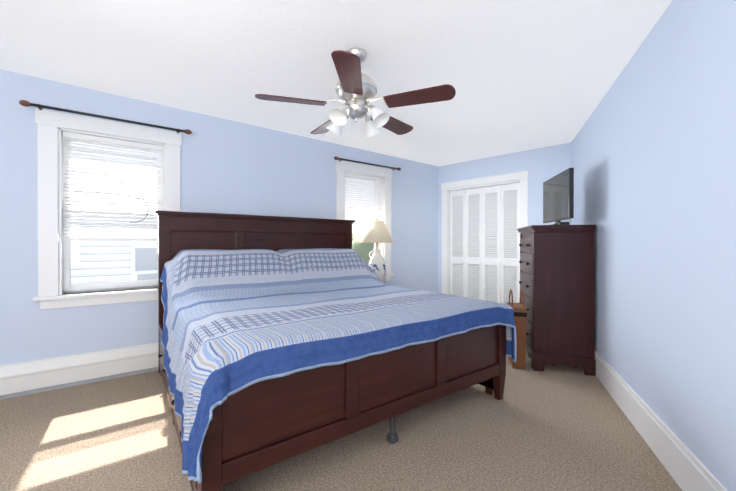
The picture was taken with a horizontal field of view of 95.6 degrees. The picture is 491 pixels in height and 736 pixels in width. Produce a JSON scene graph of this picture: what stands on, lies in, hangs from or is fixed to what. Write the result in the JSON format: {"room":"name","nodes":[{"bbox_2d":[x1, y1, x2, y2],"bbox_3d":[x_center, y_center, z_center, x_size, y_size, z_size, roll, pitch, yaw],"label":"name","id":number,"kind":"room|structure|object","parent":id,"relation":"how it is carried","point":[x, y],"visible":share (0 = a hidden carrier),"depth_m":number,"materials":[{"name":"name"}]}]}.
{"room":"bedroom","nodes":[
{"label":"bedroom","id":0,"kind":"room"},
{"bbox_2d":[0,69,437,364],"bbox_3d":[-1.237,-0.136,3.833,7.700,2.600,0.220,0,0,-36],"label":"wall","id":1,"kind":"structure","parent":0,"point":[230,167],"depth_m":3.27,"materials":[{"name":"blue paint"}]},
{"bbox_2d":[0,342,157,399],"bbox_3d":[-1.489,1.041,3.479,6.430,0.252,0.067,0,0,-36],"label":"baseboard","id":2,"kind":"structure","parent":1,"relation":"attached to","point":[30,377],"depth_m":2.77,"materials":[{"name":"white wood"}]},
{"bbox_2d":[19,100,191,133],"bbox_3d":[-2.209,-1.092,2.921,1.180,0.059,0.107,0,0,-36],"label":"curtain rod","id":3,"kind":"object","parent":1,"relation":"attached to","point":[25,103],"visible":1,"depth_m":2.81,"materials":[{"name":"black metal"}]},
{"bbox_2d":[33,108,181,309],"bbox_3d":[-2.292,-0.290,3.038,1.050,1.605,0.270,0,0,-36],"label":"window","id":4,"kind":"structure","parent":1,"relation":"in","point":[55,277],"depth_m":2.84,"materials":[{"name":"white wood"}]},
{"bbox_2d":[63,131,162,266],"bbox_3d":[-2.268,-0.372,3.005,0.710,1.160,0.041,0,0,-36],"label":"window blind","id":5,"kind":"object","parent":4,"relation":"attached to","point":[137,145],"visible":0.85,"depth_m":2.98,"materials":[{"name":"white plastic"}]},
{"bbox_2d":[63,195,162,216],"bbox_3d":[-2.268,-0.348,3.006,0.710,0.157,0.021,0,0,-36],"label":"window blind slats","id":6,"kind":"object","parent":5,"relation":"attached to","point":[109,205],"visible":0.83,"depth_m":2.98,"materials":[{"name":"white plastic"}]},
{"bbox_2d":[335,160,393,280],"bbox_3d":[-0.092,-0.297,4.630,0.960,1.605,0.270,0,0,-36],"label":"window","id":7,"kind":"structure","parent":1,"relation":"in","point":[342,168],"depth_m":4.70,"materials":[{"name":"white"}]},
{"bbox_2d":[345,173,381,210],"bbox_3d":[-0.068,-0.605,4.595,0.620,0.710,0.041,0,0,-36],"label":"window blind","id":8,"kind":"object","parent":7,"relation":"attached to","point":[370,202],"visible":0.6,"depth_m":4.58,"materials":[{"name":"white plastic"}]},
{"bbox_2d":[334,156,400,170],"bbox_3d":[0.007,-1.094,4.524,1.110,0.059,0.107,0,0,-36],"label":"curtain rod","id":9,"kind":"object","parent":1,"relation":"attached to","point":[341,159],"visible":0.96,"depth_m":4.45,"materials":[{"name":"black metal"}]},
{"bbox_2d":[0,0,671,165],"bbox_3d":[0.675,-1.346,1.186,7.900,0.120,7.100,1,0,-36],"label":"ceiling","id":10,"kind":"structure","parent":0,"point":[521,75],"depth_m":2.31,"materials":[{"name":"white paint"}]},
{"bbox_2d":[255,48,455,137],"bbox_3d":[-0.097,-1.020,2.303,1.254,0.560,1.219,0,0,-36],"label":"ceiling fan","id":11,"kind":"object","parent":10,"relation":"hanging from","point":[356,90],"visible":1,"depth_m":2.15,"materials":[{"name":"brown wood"}]},
{"bbox_2d":[0,350,681,490],"bbox_3d":[0.674,1.236,1.198,7.700,0.120,6.900,0,0,-36],"label":"floor","id":12,"kind":"structure","parent":0,"point":[563,426],"depth_m":1.95,"materials":[{"name":"beige carpet"}]},
{"bbox_2d":[154,210,516,490],"bbox_3d":[-0.424,0.426,2.780,2.236,1.485,2.309,0,0,-36],"label":"bed","id":13,"kind":"object","parent":12,"relation":"on","point":[280,338],"visible":1,"depth_m":1.96,"materials":[{"name":"blue fabric"}]},
{"bbox_2d":[507,289,526,368],"bbox_3d":[1.458,0.798,3.277,0.134,0.736,0.304,0,0,14],"label":"bag","id":14,"kind":"object","parent":12,"relation":"on","point":[520,315],"visible":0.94,"depth_m":3.14,"materials":[{"name":"brown leather"}]},
{"bbox_2d":[517,224,595,375],"bbox_3d":[1.859,0.488,3.381,0.544,1.355,0.720,0,0,14],"label":"dresser","id":15,"kind":"object","parent":12,"relation":"on","point":[556,281],"visible":0.9,"depth_m":3.07,"materials":[{"name":"brown wood"}]},
{"bbox_2d":[543,168,573,224],"bbox_3d":[1.856,-0.438,3.285,0.145,0.496,0.724,0,0,11],"label":"tv","id":16,"kind":"object","parent":15,"relation":"on","point":[558,198],"visible":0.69,"depth_m":3.16,"materials":[{"name":"black plastic"}]},
{"bbox_3d":[0.102,0.861,4.358,0.430,0.600,0.380,0,0,-36],"label":"nightstand","id":17,"kind":"object","parent":12,"relation":"on","visible":0},
{"bbox_2d":[360,218,393,283],"bbox_3d":[0.117,0.099,4.369,0.450,0.920,0.450,0,0,34],"label":"lamp","id":18,"kind":"object","parent":17,"relation":"on","point":[376,232],"visible":0.77,"depth_m":4.26,"materials":[{"name":"ceramic"},{"name":"fabric"},{"name":"brass"}]},
{"bbox_2d":[438,142,570,292],"bbox_3d":[1.970,-0.141,4.762,0.260,2.600,3.100,0,0,-45],"label":"wall","id":19,"kind":"structure","parent":0,"point":[542,165],"depth_m":4.44,"materials":[{"name":"blue paint"}]},
{"bbox_2d":[441,171,528,301],"bbox_3d":[1.722,0.084,4.953,0.224,2.150,1.340,0,0,-45],"label":"trim","id":20,"kind":"structure","parent":19,"relation":"attached to","point":[522,177],"depth_m":5.03,"materials":[{"name":"white wood"}]},
{"bbox_2d":[450,183,519,303],"bbox_3d":[1.683,0.158,4.914,0.060,2.031,1.082,0,0,-45],"label":"closet door","id":21,"kind":"structure","parent":19,"relation":"in","point":[484,245],"depth_m":4.89,"materials":[{"name":"white wood"}]},
{"bbox_2d":[571,0,735,490],"bbox_3d":[1.212,-0.121,0.481,0.220,2.600,8.800,0,0,21],"label":"wall","id":22,"kind":"structure","parent":0,"point":[653,153],"depth_m":1.71,"materials":[{"name":"blue paint"}]},
{"bbox_2d":[595,350,727,490],"bbox_3d":[1.012,1.073,0.297,0.018,0.215,8.100,0,0,21],"label":"baseboard","id":23,"kind":"structure","parent":22,"relation":"attached to","point":[686,468],"depth_m":1.83,"materials":[{"name":"white wood"}]},
{"label":"outside","id":24,"kind":"structure","parent":0,"visible":0},
{"bbox_2d":[71,141,157,283],"bbox_3d":[-7.377,-0.591,4.771,9.850,9.500,0.460,0,0,-36],"label":"house","id":25,"kind":"structure","parent":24,"point":[122,261],"depth_m":6.53,"materials":[{"name":"white"}]},
{"bbox_2d":[352,232,373,264],"bbox_3d":[-0.191,1.798,15.415,8.235,5.025,5.037,0,0,-36],"label":"tree","id":26,"kind":"object","parent":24,"point":[360,247],"depth_m":13.53,"materials":[{"name":"green plant"}]}
]}

